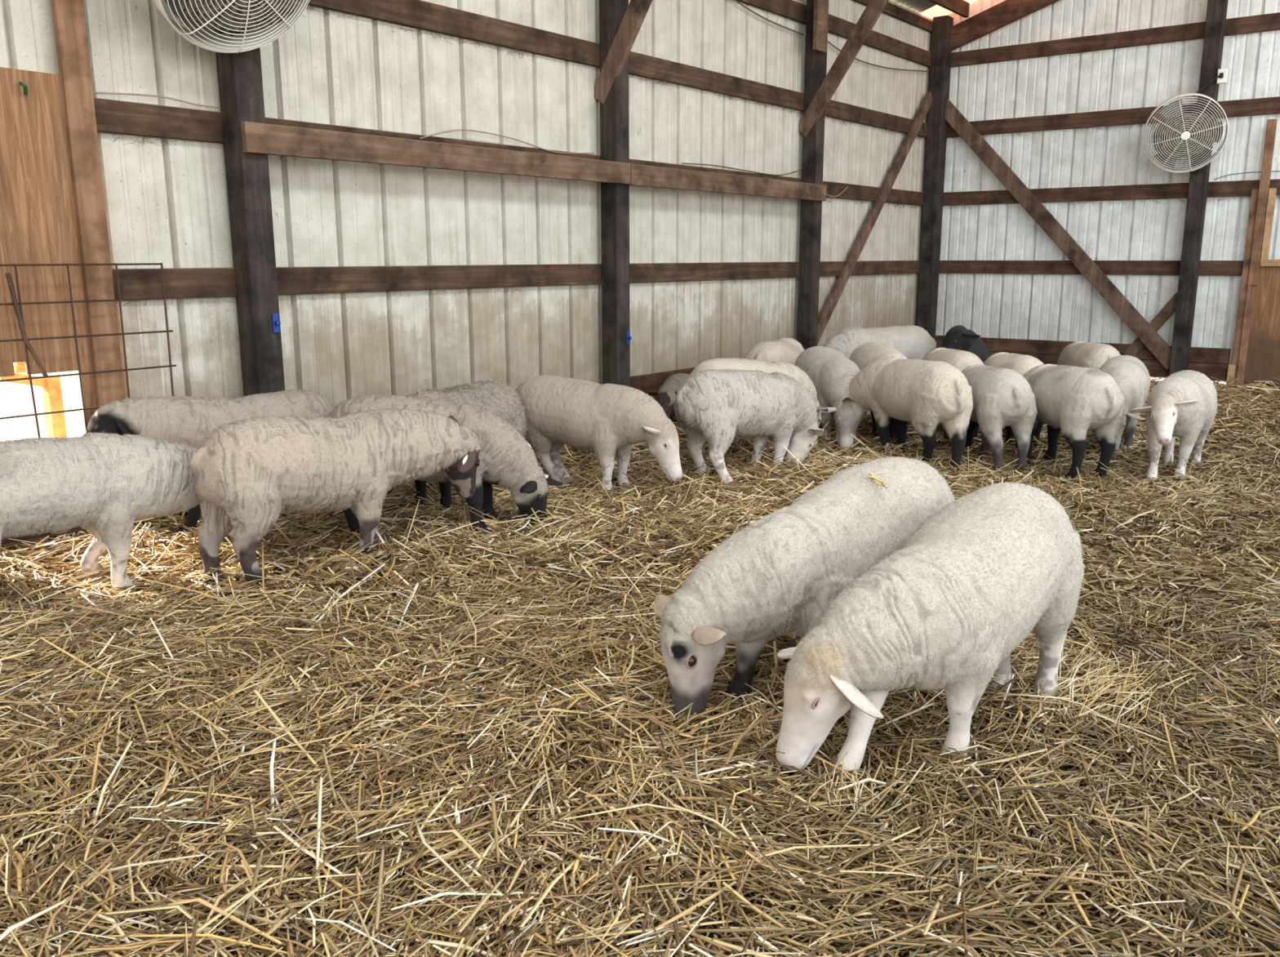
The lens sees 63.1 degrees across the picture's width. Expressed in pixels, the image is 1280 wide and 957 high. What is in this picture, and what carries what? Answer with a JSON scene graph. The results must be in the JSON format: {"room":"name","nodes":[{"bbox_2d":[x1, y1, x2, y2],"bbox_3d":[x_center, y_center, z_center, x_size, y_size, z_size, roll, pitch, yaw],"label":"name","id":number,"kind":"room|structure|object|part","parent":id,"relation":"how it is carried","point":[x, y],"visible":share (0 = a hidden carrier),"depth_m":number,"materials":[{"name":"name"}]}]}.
{"room":"farm building","nodes":[
{"label":"farm building","id":0,"kind":"room"},
{"bbox_2d":[0,0,933,440],"bbox_3d":[-2.889,-1.424,3.802,0.034,3.610,19.550,9,15,37],"label":"wall","id":1,"kind":"structure","parent":0,"point":[168,205],"depth_m":6.27,"materials":[{"name":"metal"}]},
{"bbox_2d":[0,0,138,529],"bbox_3d":[-2.830,-1.385,3.740,0.076,3.600,1.715,9,15,37],"label":"door","id":2,"kind":"structure","parent":1,"relation":"in","point":[52,206],"depth_m":4.33,"materials":[{"name":"brown wood"}]},
{"bbox_3d":[-2.882,-0.575,3.888,0.020,1.955,1.610,9,15,37],"label":"plywood panel","id":3,"kind":"part","parent":2,"relation":"part of","materials":[{"name":"brown wood"}]},
{"bbox_2d":[0,509,187,551],"bbox_3d":[-2.438,0.178,4.596,0.045,0.135,1.600,9,15,37],"label":"board","id":4,"kind":"object","parent":1,"relation":"attached to","point":[5,540],"visible":0.02,"depth_m":4.39,"materials":[{"name":"brown wood"}]},
{"bbox_2d":[93,97,924,205],"bbox_3d":[0.383,-2.282,7.855,0.040,0.137,8.850,9,15,37],"label":"girt","id":5,"kind":"object","parent":1,"relation":"attached to","point":[112,116],"visible":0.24,"depth_m":4.87,"materials":[{"name":"brown wood"}]},
{"bbox_2d":[93,92,220,108],"bbox_3d":[-2.133,-1.684,4.621,0.023,0.023,0.590,9,15,38],"label":"cable","id":6,"kind":"object","parent":5,"relation":"on","point":[109,93],"visible":1,"depth_m":4.60,"materials":[{"name":"brown plastic"}]},
{"bbox_2d":[418,129,593,154],"bbox_3d":[-0.758,-2.044,6.346,0.030,0.081,1.501,9,15,37],"label":"cable","id":7,"kind":"object","parent":5,"relation":"on","point":[452,130],"visible":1,"depth_m":6.26,"materials":[{"name":"brown plastic"}]},
{"bbox_2d":[681,162,801,175],"bbox_3d":[0.862,-2.500,8.381,0.021,0.077,1.781,9,15,37],"label":"cable","id":8,"kind":"object","parent":5,"relation":"on","point":[682,162],"visible":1,"depth_m":8.30,"materials":[{"name":"grey plastic"}]},
{"bbox_2d":[826,186,848,197],"bbox_3d":[1.731,-2.624,9.495,0.021,0.121,0.694,9,15,37],"label":"cable","id":9,"kind":"object","parent":5,"relation":"attached to","point":[847,186],"visible":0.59,"depth_m":9.62,"materials":[{"name":"brown plastic"}]},
{"bbox_2d":[111,260,919,299],"bbox_3d":[0.385,-1.586,8.004,0.040,0.137,8.850,9,15,37],"label":"girt","id":10,"kind":"object","parent":1,"relation":"attached to","point":[180,282],"visible":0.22,"depth_m":6.05,"materials":[{"name":"brown wood"}]},
{"bbox_2d":[307,0,927,137],"bbox_3d":[-0.886,-2.627,6.115,0.040,0.142,12.980,9,15,37],"label":"girt","id":11,"kind":"object","parent":1,"relation":"attached to","point":[442,20],"visible":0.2,"depth_m":6.62,"materials":[{"name":"brown wood"}]},
{"bbox_2d":[630,367,694,394],"bbox_3d":[1.423,-1.068,9.452,0.070,0.138,5.230,9,15,37],"label":"board","id":12,"kind":"object","parent":1,"relation":"attached to","point":[646,383],"visible":0.02,"depth_m":7.72,"materials":[{"name":"brown wood"}]},
{"bbox_2d":[736,0,931,67],"bbox_3d":[-0.887,-3.316,5.968,0.040,0.140,12.980,9,15,37],"label":"girt","id":13,"kind":"object","parent":1,"relation":"attached to","point":[794,11],"visible":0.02,"depth_m":9.38,"materials":[{"name":"brown wood"}]},
{"bbox_2d":[111,0,1279,306],"bbox_3d":[2.051,-2.285,6.599,4.178,2.203,8.857,9,15,37],"label":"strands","id":14,"kind":"object","parent":13,"relation":"hanging from","point":[312,0],"visible":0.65,"depth_m":8.18},
{"bbox_2d":[733,0,804,35],"bbox_3d":[0.857,-3.726,8.140,0.012,0.240,1.712,9,15,37],"label":"cable","id":15,"kind":"object","parent":13,"relation":"attached to","point":[737,2],"visible":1,"depth_m":8.36,"materials":[{"name":"grey plastic"}]},
{"bbox_2d":[851,0,933,33],"bbox_3d":[-0.888,-3.629,5.902,0.040,0.100,12.980,9,15,37],"label":"girt","id":16,"kind":"object","parent":1,"relation":"attached to","point":[893,11],"visible":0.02,"depth_m":10.29,"materials":[{"name":"brown wood"}]},
{"bbox_2d":[0,362,1226,553],"bbox_3d":[3.132,-1.155,11.670,120.000,0.001,120.000,9,15,37],"label":"ground","id":17,"kind":"structure","parent":0,"point":[15,398],"depth_m":9.24,"materials":[{"name":"white"}]},
{"bbox_2d":[0,361,66,438],"bbox_3d":[-3.209,-0.233,5.531,0.080,0.782,0.284,9,15,37],"label":"frame","id":18,"kind":"object","parent":17,"relation":"on","point":[51,390],"visible":0.51,"depth_m":5.55,"materials":[{"name":"orange wood"}]},
{"bbox_2d":[0,386,1279,956],"bbox_3d":[2.125,0.704,2.634,9.860,0.070,16.200,9,15,37],"label":"floor","id":19,"kind":"structure","parent":0,"point":[711,935],"depth_m":2.81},
{"bbox_2d":[214,28,284,395],"bbox_3d":[-1.857,-1.624,4.899,0.139,3.620,0.142,9,15,37],"label":"post","id":20,"kind":"object","parent":19,"relation":"on","point":[240,73],"visible":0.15,"depth_m":4.94,"materials":[{"name":"brown wood"}]},
{"bbox_2d":[151,0,310,53],"bbox_3d":[-1.728,-2.179,4.429,0.568,0.654,0.732,8,14,34],"label":"fan","id":21,"kind":"object","parent":20,"relation":"attached to","point":[260,23],"visible":1,"depth_m":4.51,"materials":[{"name":"white metal"}]},
{"bbox_3d":[-1.880,-2.027,4.452,0.281,0.266,0.113,-5,13,-20],"label":"blade","id":22,"kind":"part","parent":21,"relation":"part of","materials":[{"name":"grey"}]},
{"bbox_2d":[271,313,280,333],"bbox_3d":[-1.764,-0.754,5.064,0.034,0.094,0.034,9,15,37],"label":"insulator","id":23,"kind":"object","parent":20,"relation":"attached to","point":[276,322],"visible":1,"depth_m":5.06,"materials":[{"name":"blue plastic"}]},
{"bbox_3d":[-1.759,-0.754,5.061,0.022,0.024,0.023,9,15,37],"label":"knob","id":24,"kind":"part","parent":23,"relation":"part of","materials":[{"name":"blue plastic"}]},
{"bbox_2d":[240,121,631,184],"bbox_3d":[-0.951,-1.809,5.902,0.039,0.136,2.850,9,15,37],"label":"board","id":25,"kind":"object","parent":20,"relation":"attached to","point":[258,138],"visible":1,"depth_m":5.58,"materials":[{"name":"brown wood"}]},
{"bbox_2d":[324,393,562,537],"bbox_3d":[-0.906,-0.052,4.728,1.099,0.679,0.406,-1,12,-2],"label":"sheep","id":26,"kind":"object","parent":19,"relation":"on","point":[508,460],"visible":0.51,"depth_m":4.64},
{"bbox_2d":[599,0,630,386],"bbox_3d":[-0.169,-2.079,7.022,0.139,3.620,0.142,9,15,37],"label":"post","id":27,"kind":"object","parent":19,"relation":"on","point":[614,113],"visible":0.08,"depth_m":7.04,"materials":[{"name":"brown wood"}]},
{"bbox_2d":[594,0,652,103],"bbox_3d":[0.123,-3.231,6.473,1.116,1.647,0.045,9,15,37],"label":"knee brace","id":28,"kind":"object","parent":27,"relation":"attached to","point":[636,12],"visible":1,"depth_m":6.74,"materials":[{"name":"brown wood"}]},
{"bbox_2d":[626,330,631,344],"bbox_3d":[-0.075,-0.975,7.237,0.034,0.094,0.034,9,15,37],"label":"insulator","id":29,"kind":"object","parent":27,"relation":"attached to","point":[628,337],"visible":1,"depth_m":7.23,"materials":[{"name":"blue plastic"}]},
{"bbox_2d":[0,373,1279,956],"bbox_3d":[1.704,-0.081,5.799,5.048,0.344,11.147,9,15,37],"label":"bedding","id":30,"kind":"object","parent":19,"relation":"on","point":[287,651],"visible":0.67,"depth_m":2.59,"materials":[{"name":"beige plant"}]},
{"bbox_2d":[0,262,186,550],"bbox_3d":[-2.743,-0.195,3.926,0.029,1.195,2.115,9,15,37],"label":"panel","id":31,"kind":"object","parent":30,"relation":"on","point":[19,313],"visible":0.62,"depth_m":4.34,"materials":[{"name":"brown metal"}]},
{"bbox_3d":[-2.474,-0.268,4.262,0.018,1.195,0.010,-3,12,-14],"label":"upright rod","id":32,"kind":"part","parent":31,"relation":"part of","materials":[{"name":"grey metal"}]},
{"bbox_3d":[-2.757,0.318,4.031,0.012,0.011,2.090,9,15,37],"label":"rod","id":33,"kind":"part","parent":31,"relation":"part of","materials":[{"name":"grey metal"}]},
{"bbox_3d":[-2.758,-0.187,3.924,0.012,0.009,2.090,9,15,37],"label":"rod","id":34,"kind":"part","parent":31,"relation":"part of","materials":[{"name":"grey metal"}]},
{"bbox_3d":[-2.354,-0.300,4.412,0.009,1.195,0.015,-9,15,-34],"label":"upright rod","id":35,"kind":"part","parent":31,"relation":"part of","materials":[{"name":"grey metal"}]},
{"bbox_3d":[-2.759,-0.774,3.799,0.012,0.008,2.090,9,15,37],"label":"rod","id":36,"kind":"part","parent":31,"relation":"part of","materials":[{"name":"grey metal"}]},
{"bbox_3d":[-2.759,-0.625,3.830,0.012,0.012,2.090,9,15,37],"label":"rod","id":37,"kind":"part","parent":31,"relation":"part of","materials":[{"name":"grey metal"}]},
{"bbox_3d":[-2.751,-0.488,3.870,0.012,0.008,2.115,9,15,37],"label":"rod","id":38,"kind":"part","parent":31,"relation":"part of","materials":[{"name":"grey metal"}]},
{"bbox_3d":[-2.751,-0.334,3.902,0.012,0.012,2.115,9,15,37],"label":"rod","id":39,"kind":"part","parent":31,"relation":"part of","materials":[{"name":"grey metal"}]},
{"bbox_3d":[-2.234,-0.332,4.564,0.010,1.195,0.020,1,12,6],"label":"upright rod","id":40,"kind":"part","parent":31,"relation":"part of","materials":[{"name":"grey metal"}]},
{"bbox_3d":[-2.111,-0.365,4.718,0.010,1.195,0.020,2,12,8],"label":"upright rod","id":41,"kind":"part","parent":31,"relation":"part of","materials":[{"name":"grey metal"}]},
{"bbox_2d":[0,431,233,591],"bbox_3d":[-1.994,0.138,3.764,0.413,0.641,1.207,11,16,43],"label":"sheep","id":42,"kind":"object","parent":30,"relation":"on","point":[100,483],"visible":0.78,"depth_m":3.66},
{"bbox_2d":[85,389,335,543],"bbox_3d":[-1.923,-0.087,4.782,0.395,0.659,1.260,10,16,41],"label":"sheep","id":43,"kind":"object","parent":30,"relation":"on","point":[184,420],"visible":0.41,"depth_m":4.56},
{"bbox_2d":[187,407,480,589],"bbox_3d":[-1.179,0.036,4.202,1.223,0.655,0.399,-10,16,-40],"label":"sheep","id":44,"kind":"object","parent":30,"relation":"on","point":[248,472],"visible":0.98,"depth_m":3.94},
{"bbox_2d":[386,377,530,510],"bbox_3d":[-0.944,-0.177,5.270,0.447,0.624,0.928,8,14,33],"label":"sheep","id":45,"kind":"object","parent":30,"relation":"on","point":[500,398],"visible":0.25,"depth_m":5.21},
{"bbox_2d":[515,374,682,497],"bbox_3d":[-0.248,-0.229,5.519,1.029,0.619,0.378,6,14,27],"label":"sheep","id":46,"kind":"object","parent":30,"relation":"on","point":[606,419],"visible":0.94,"depth_m":5.36},
{"bbox_2d":[648,373,689,423],"bbox_3d":[0.382,-0.572,7.555,0.420,0.429,1.046,8,15,34],"label":"sheep","id":47,"kind":"object","parent":30,"relation":"on","point":[666,394],"visible":0.3,"depth_m":7.22},
{"bbox_2d":[674,368,823,489],"bbox_3d":[0.615,-0.302,5.826,0.922,0.642,0.431,-6,13,-26],"label":"sheep","id":48,"kind":"object","parent":30,"relation":"on","point":[715,406],"visible":0.95,"depth_m":5.67},
{"bbox_2d":[687,356,828,457],"bbox_3d":[0.706,-0.426,6.369,0.987,0.649,0.408,-6,14,-27],"label":"sheep","id":49,"kind":"object","parent":30,"relation":"on","point":[790,370],"visible":0.31,"depth_m":6.26},
{"bbox_2d":[743,337,804,364],"bbox_3d":[1.037,-0.732,7.823,0.396,0.639,0.997,6,13,25],"label":"sheep","id":50,"kind":"object","parent":30,"relation":"on","point":[787,349],"visible":0.33,"depth_m":7.47},
{"bbox_2d":[653,455,955,724],"bbox_3d":[0.522,0.294,2.978,1.118,0.654,0.412,-10,15,-38],"label":"sheep","id":51,"kind":"object","parent":30,"relation":"on","point":[779,575],"visible":0.72,"depth_m":2.75},
{"bbox_2d":[867,472,888,488],"bbox_3d":[0.669,0.003,2.910,0.042,0.014,0.164,-2,12,-9],"label":"straw wisp","id":52,"kind":"object","parent":51,"relation":"on","point":[872,475],"visible":1,"depth_m":2.91,"materials":[{"name":"beige plant"}]},
{"bbox_2d":[793,345,868,452],"bbox_3d":[1.260,-0.549,6.963,0.403,0.635,0.951,-1,12,-6],"label":"sheep","id":53,"kind":"object","parent":30,"relation":"on","point":[831,372],"visible":0.62,"depth_m":6.66},
{"bbox_2d":[808,751,881,821],"bbox_3d":[0.469,0.714,2.360,0.155,0.132,0.199,3,13,16],"label":"tuft","id":54,"kind":"object","parent":30,"relation":"on","point":[856,789],"visible":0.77,"depth_m":2.36,"materials":[{"name":"beige plant"}]},
{"bbox_2d":[848,341,908,444],"bbox_3d":[1.655,-0.600,7.167,0.407,0.653,0.950,-1,12,-4],"label":"sheep","id":55,"kind":"object","parent":30,"relation":"on","point":[863,355],"visible":0.17,"depth_m":7.03},
{"bbox_2d":[822,324,936,359],"bbox_3d":[1.909,-0.897,8.465,1.063,0.694,0.429,-3,12,-14],"label":"sheep","id":56,"kind":"object","parent":30,"relation":"on","point":[913,341],"visible":0.41,"depth_m":8.30},
{"bbox_2d":[835,355,973,472],"bbox_3d":[1.595,-0.415,6.300,0.424,0.653,1.017,-7,14,-29],"label":"sheep","id":57,"kind":"object","parent":30,"relation":"on","point":[925,393],"visible":0.91,"depth_m":6.00},
{"bbox_2d":[775,480,1084,783],"bbox_3d":[0.782,0.366,2.675,1.046,0.640,0.432,-9,15,-35],"label":"sheep","id":58,"kind":"object","parent":30,"relation":"on","point":[997,563],"visible":0.99,"depth_m":2.46},
{"bbox_2d":[922,346,983,444],"bbox_3d":[2.123,-0.598,7.218,0.388,0.625,0.959,-1,12,-2],"label":"sheep","id":59,"kind":"object","parent":30,"relation":"on","point":[961,359],"visible":0.21,"depth_m":6.88},
{"bbox_2d":[940,324,992,362],"bbox_3d":[2.804,-0.890,8.371,1.107,0.705,0.446,-5,13,-23],"label":"sheep","id":60,"kind":"object","parent":30,"relation":"on","point":[958,337],"visible":0.16,"depth_m":8.13},
{"bbox_2d":[961,364,1037,472],"bbox_3d":[2.101,-0.388,6.279,0.399,0.605,0.910,-1,12,-3],"label":"sheep","id":61,"kind":"object","parent":30,"relation":"on","point":[1002,397],"visible":0.73,"depth_m":5.92},
{"bbox_2d":[983,351,1044,445],"bbox_3d":[2.505,-0.564,7.094,0.375,0.606,0.929,0,12,0],"label":"sheep","id":62,"kind":"object","parent":30,"relation":"on","point":[1021,363],"visible":0.25,"depth_m":6.79},
{"bbox_2d":[1015,363,1124,479],"bbox_3d":[2.474,-0.366,6.127,0.405,0.624,0.947,-2,12,-11],"label":"sheep","id":63,"kind":"object","parent":30,"relation":"on","point":[1072,400],"visible":0.81,"depth_m":5.79},
{"bbox_2d":[1057,341,1120,369],"bbox_3d":[3.503,-0.790,8.196,0.367,0.585,0.904,0,12,0],"label":"sheep","id":64,"kind":"object","parent":30,"relation":"on","point":[1089,354],"visible":0.25,"depth_m":7.89},
{"bbox_2d":[989,635,1195,736],"bbox_3d":[1.258,0.582,2.957,0.540,0.173,0.620,9,15,37],"label":"tuft","id":65,"kind":"object","parent":30,"relation":"on","point":[1089,676],"visible":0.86,"depth_m":2.93,"materials":[{"name":"beige plant"}]},
{"bbox_2d":[1095,354,1151,453],"bbox_3d":[3.133,-0.496,6.815,0.352,0.588,0.931,6,13,26],"label":"sheep","id":66,"kind":"object","parent":30,"relation":"on","point":[1132,377],"visible":0.48,"depth_m":6.61},
{"bbox_2d":[1130,369,1217,484],"bbox_3d":[3.022,-0.300,5.893,0.376,0.586,0.981,8,14,33],"label":"sheep","id":67,"kind":"object","parent":30,"relation":"on","point":[1183,405],"visible":1,"depth_m":5.71},
{"bbox_2d":[1226,364,1235,385],"bbox_3d":[5.530,-0.955,9.753,0.060,0.220,0.040,9,15,37],"label":"wood offcut","id":68,"kind":"object","parent":30,"relation":"on","point":[1231,368],"visible":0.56,"depth_m":9.73,"materials":[{"name":"brown wood"}]},
{"bbox_2d":[796,0,826,350],"bbox_3d":[1.506,-2.532,9.127,0.139,3.620,0.135,9,15,37],"label":"post","id":69,"kind":"object","parent":19,"relation":"on","point":[815,62],"visible":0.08,"depth_m":9.11,"materials":[{"name":"brown wood"}]},
{"bbox_2d":[627,164,826,201],"bbox_3d":[0.772,-2.270,8.068,0.039,0.137,2.748,9,15,37],"label":"board","id":70,"kind":"object","parent":69,"relation":"attached to","point":[643,175],"visible":1,"depth_m":7.84,"materials":[{"name":"brown wood"}]},
{"bbox_2d":[812,0,828,53],"bbox_3d":[1.511,-3.941,8.688,0.039,0.720,0.190,9,15,37],"label":"block","id":71,"kind":"object","parent":69,"relation":"attached to","point":[820,19],"visible":1,"depth_m":8.69,"materials":[{"name":"brown wood"}]},
{"bbox_2d":[798,0,888,137],"bbox_3d":[1.802,-3.645,8.592,1.114,1.531,0.045,9,15,37],"label":"knee brace","id":72,"kind":"object","parent":69,"relation":"attached to","point":[874,8],"visible":1,"depth_m":8.70,"materials":[{"name":"brown wood"}]},
{"bbox_2d":[916,15,953,338],"bbox_3d":[3.142,-2.985,11.166,0.160,3.650,0.160,9,15,37],"label":"post","id":73,"kind":"object","parent":19,"relation":"on","point":[940,57],"visible":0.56,"depth_m":11.05,"materials":[{"name":"brown wood"}]},
{"bbox_2d":[817,92,932,344],"bbox_3d":[2.289,-2.578,10.227,0.040,2.567,2.529,9,15,37],"label":"diagonal brace","id":74,"kind":"object","parent":73,"relation":"attached to","point":[831,303],"visible":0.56,"depth_m":10.19,"materials":[{"name":"brown wood"}]},
{"bbox_2d":[827,40,929,71],"bbox_3d":[2.275,-3.990,9.948,0.012,0.123,2.432,9,15,37],"label":"cable","id":75,"kind":"object","parent":73,"relation":"attached to","point":[831,44],"visible":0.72,"depth_m":9.97,"materials":[{"name":"grey plastic"}]},
{"bbox_2d":[949,0,1059,51],"bbox_3d":[5.145,-5.016,9.175,5.265,1.892,0.050,9,15,37],"label":"rafter","id":76,"kind":"object","parent":73,"relation":"attached to","point":[996,17],"visible":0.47,"depth_m":10.50,"materials":[{"name":"brown wood"}]},
{"bbox_2d":[1168,0,1228,375],"bbox_3d":[5.160,-3.040,9.561,0.140,4.420,0.139,9,15,37],"label":"post","id":77,"kind":"object","parent":19,"relation":"on","point":[1216,11],"visible":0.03,"depth_m":9.62,"materials":[{"name":"brown wood"}]},
{"bbox_2d":[945,99,1171,369],"bbox_3d":[4.156,-2.509,10.484,2.565,2.680,0.040,9,15,37],"label":"diagonal brace","id":78,"kind":"object","parent":77,"relation":"attached to","point":[1149,337],"visible":0.91,"depth_m":10.44,"materials":[{"name":"brown wood"}]},
{"bbox_2d":[1122,292,1177,356],"bbox_3d":[4.937,-1.400,10.153,0.609,0.819,0.036,9,15,37],"label":"diagonal brace","id":79,"kind":"object","parent":77,"relation":"attached to","point":[1169,308],"visible":0.42,"depth_m":10.05,"materials":[{"name":"brown wood"}]},
{"bbox_2d":[1142,93,1228,173],"bbox_3d":[4.920,-3.117,9.409,0.682,0.689,0.349,6,13,25],"label":"fan","id":80,"kind":"object","parent":77,"relation":"attached to","point":[1180,135],"visible":1,"depth_m":9.32,"materials":[{"name":"white metal"}]},
{"bbox_3d":[4.833,-2.970,9.524,0.047,0.268,0.243,-10,16,-40],"label":"blade","id":81,"kind":"part","parent":80,"relation":"part of","materials":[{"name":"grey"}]},
{"bbox_3d":[4.792,-3.268,9.364,0.243,0.268,0.047,-1,12,-2],"label":"blade","id":82,"kind":"part","parent":80,"relation":"part of","materials":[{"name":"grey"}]},
{"bbox_3d":[5.078,-3.095,9.330,0.245,0.178,0.124,5,13,23],"label":"blade","id":83,"kind":"part","parent":80,"relation":"part of","materials":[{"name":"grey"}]},
{"bbox_2d":[1217,68,1228,84],"bbox_3d":[5.192,-3.586,9.292,0.075,0.120,0.055,9,15,37],"label":"outlet box","id":84,"kind":"object","parent":77,"relation":"attached to","point":[1223,73],"visible":1,"depth_m":9.28,"materials":[{"name":"white plastic"}]},
{"bbox_2d":[1193,75,1219,96],"bbox_3d":[5.076,-3.516,9.332,0.210,0.176,0.034,4,13,19],"label":"power cord","id":85,"kind":"object","parent":84,"relation":"attached to","point":[1217,77],"visible":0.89,"depth_m":9.32,"materials":[{"name":"black plastic"}]},
{"bbox_2d":[888,0,936,13],"bbox_3d":[0.716,-3.299,0.265,10.050,1.686,19.140,9,15,37],"label":"ceiling","id":86,"kind":"structure","parent":0,"point":[917,6],"depth_m":10.39,"materials":[{"name":"silver metal"}]},
{"bbox_2d":[919,0,977,19],"bbox_3d":[6.779,-4.990,7.874,10.050,1.798,0.610,9,15,37],"label":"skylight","id":87,"kind":"structure","parent":86,"relation":"attached to","point":[936,11],"depth_m":10.72,"materials":[{"name":"white plastic"}]},
{"bbox_2d":[927,0,969,17],"bbox_3d":[-0.783,-3.685,5.495,0.040,0.135,13.500,9,15,37],"label":"purlin","id":88,"kind":"object","parent":86,"relation":"attached to","point":[960,7],"visible":1,"depth_m":10.44,"materials":[{"name":"brown wood"}]},
{"bbox_2d":[935,0,1279,364],"bbox_3d":[6.932,-3.300,8.263,9.650,5.242,0.034,9,15,37],"label":"wall","id":89,"kind":"structure","parent":0,"point":[1042,307],"depth_m":10.24,"materials":[{"name":"metal"}]},
{"bbox_2d":[934,335,1230,364],"bbox_3d":[4.393,-1.326,10.636,2.870,0.138,0.070,9,15,37],"label":"board","id":90,"kind":"object","parent":89,"relation":"attached to","point":[1197,354],"visible":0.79,"depth_m":10.69,"materials":[{"name":"brown wood"}]},
{"bbox_2d":[938,260,1243,275],"bbox_3d":[4.354,-2.129,10.515,3.030,0.137,0.040,9,15,37],"label":"girt","id":91,"kind":"object","parent":89,"relation":"attached to","point":[1218,268],"visible":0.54,"depth_m":10.35,"materials":[{"name":"brown wood"}]},
{"bbox_2d":[990,351,1228,381],"bbox_3d":[4.394,-1.175,10.669,2.870,0.162,0.070,9,15,37],"label":"board","id":92,"kind":"object","parent":89,"relation":"attached to","point":[1155,368],"visible":0.34,"depth_m":10.10,"materials":[{"name":"brown wood"}]},
{"bbox_2d":[942,178,1279,205],"bbox_3d":[6.898,-2.418,8.429,9.480,0.137,0.040,9,15,37],"label":"girt","id":93,"kind":"object","parent":89,"relation":"attached to","point":[1237,188],"visible":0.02,"depth_m":10.17,"materials":[{"name":"brown wood"}]},
{"bbox_2d":[1213,170,1279,179],"bbox_3d":[5.587,-2.730,9.372,0.762,0.057,0.019,9,15,37],"label":"cable","id":94,"kind":"object","parent":93,"relation":"on","point":[1271,171],"visible":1,"depth_m":9.46,"materials":[{"name":"grey plastic"}]},
{"bbox_2d":[946,96,1279,137],"bbox_3d":[6.896,-3.105,8.283,9.480,0.142,0.040,9,15,37],"label":"girt","id":95,"kind":"object","parent":89,"relation":"attached to","point":[1268,105],"visible":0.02,"depth_m":10.11,"materials":[{"name":"brown wood"}]},
{"bbox_2d":[951,12,1279,67],"bbox_3d":[6.895,-3.793,8.136,9.480,0.140,0.040,9,15,37],"label":"girt","id":96,"kind":"object","parent":89,"relation":"attached to","point":[1266,22],"visible":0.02,"depth_m":9.94,"materials":[{"name":"brown wood"}]},
{"bbox_2d":[1229,119,1279,389],"bbox_3d":[6.088,-1.901,9.100,1.435,2.440,0.090,9,15,37],"label":"door","id":97,"kind":"structure","parent":89,"relation":"in","point":[1256,346],"depth_m":9.48,"materials":[{"name":"brown wood"}]},
{"bbox_3d":[6.121,-1.276,9.214,1.360,1.170,0.020,9,15,37],"label":"plywood panel","id":98,"kind":"part","parent":97,"relation":"part of","materials":[{"name":"brown wood"}]},
{"bbox_3d":[5.968,-1.893,9.162,0.895,0.060,0.035,9,15,37],"label":"frame rail","id":99,"kind":"part","parent":97,"relation":"part of","materials":[{"name":"brown wood"}]}
]}

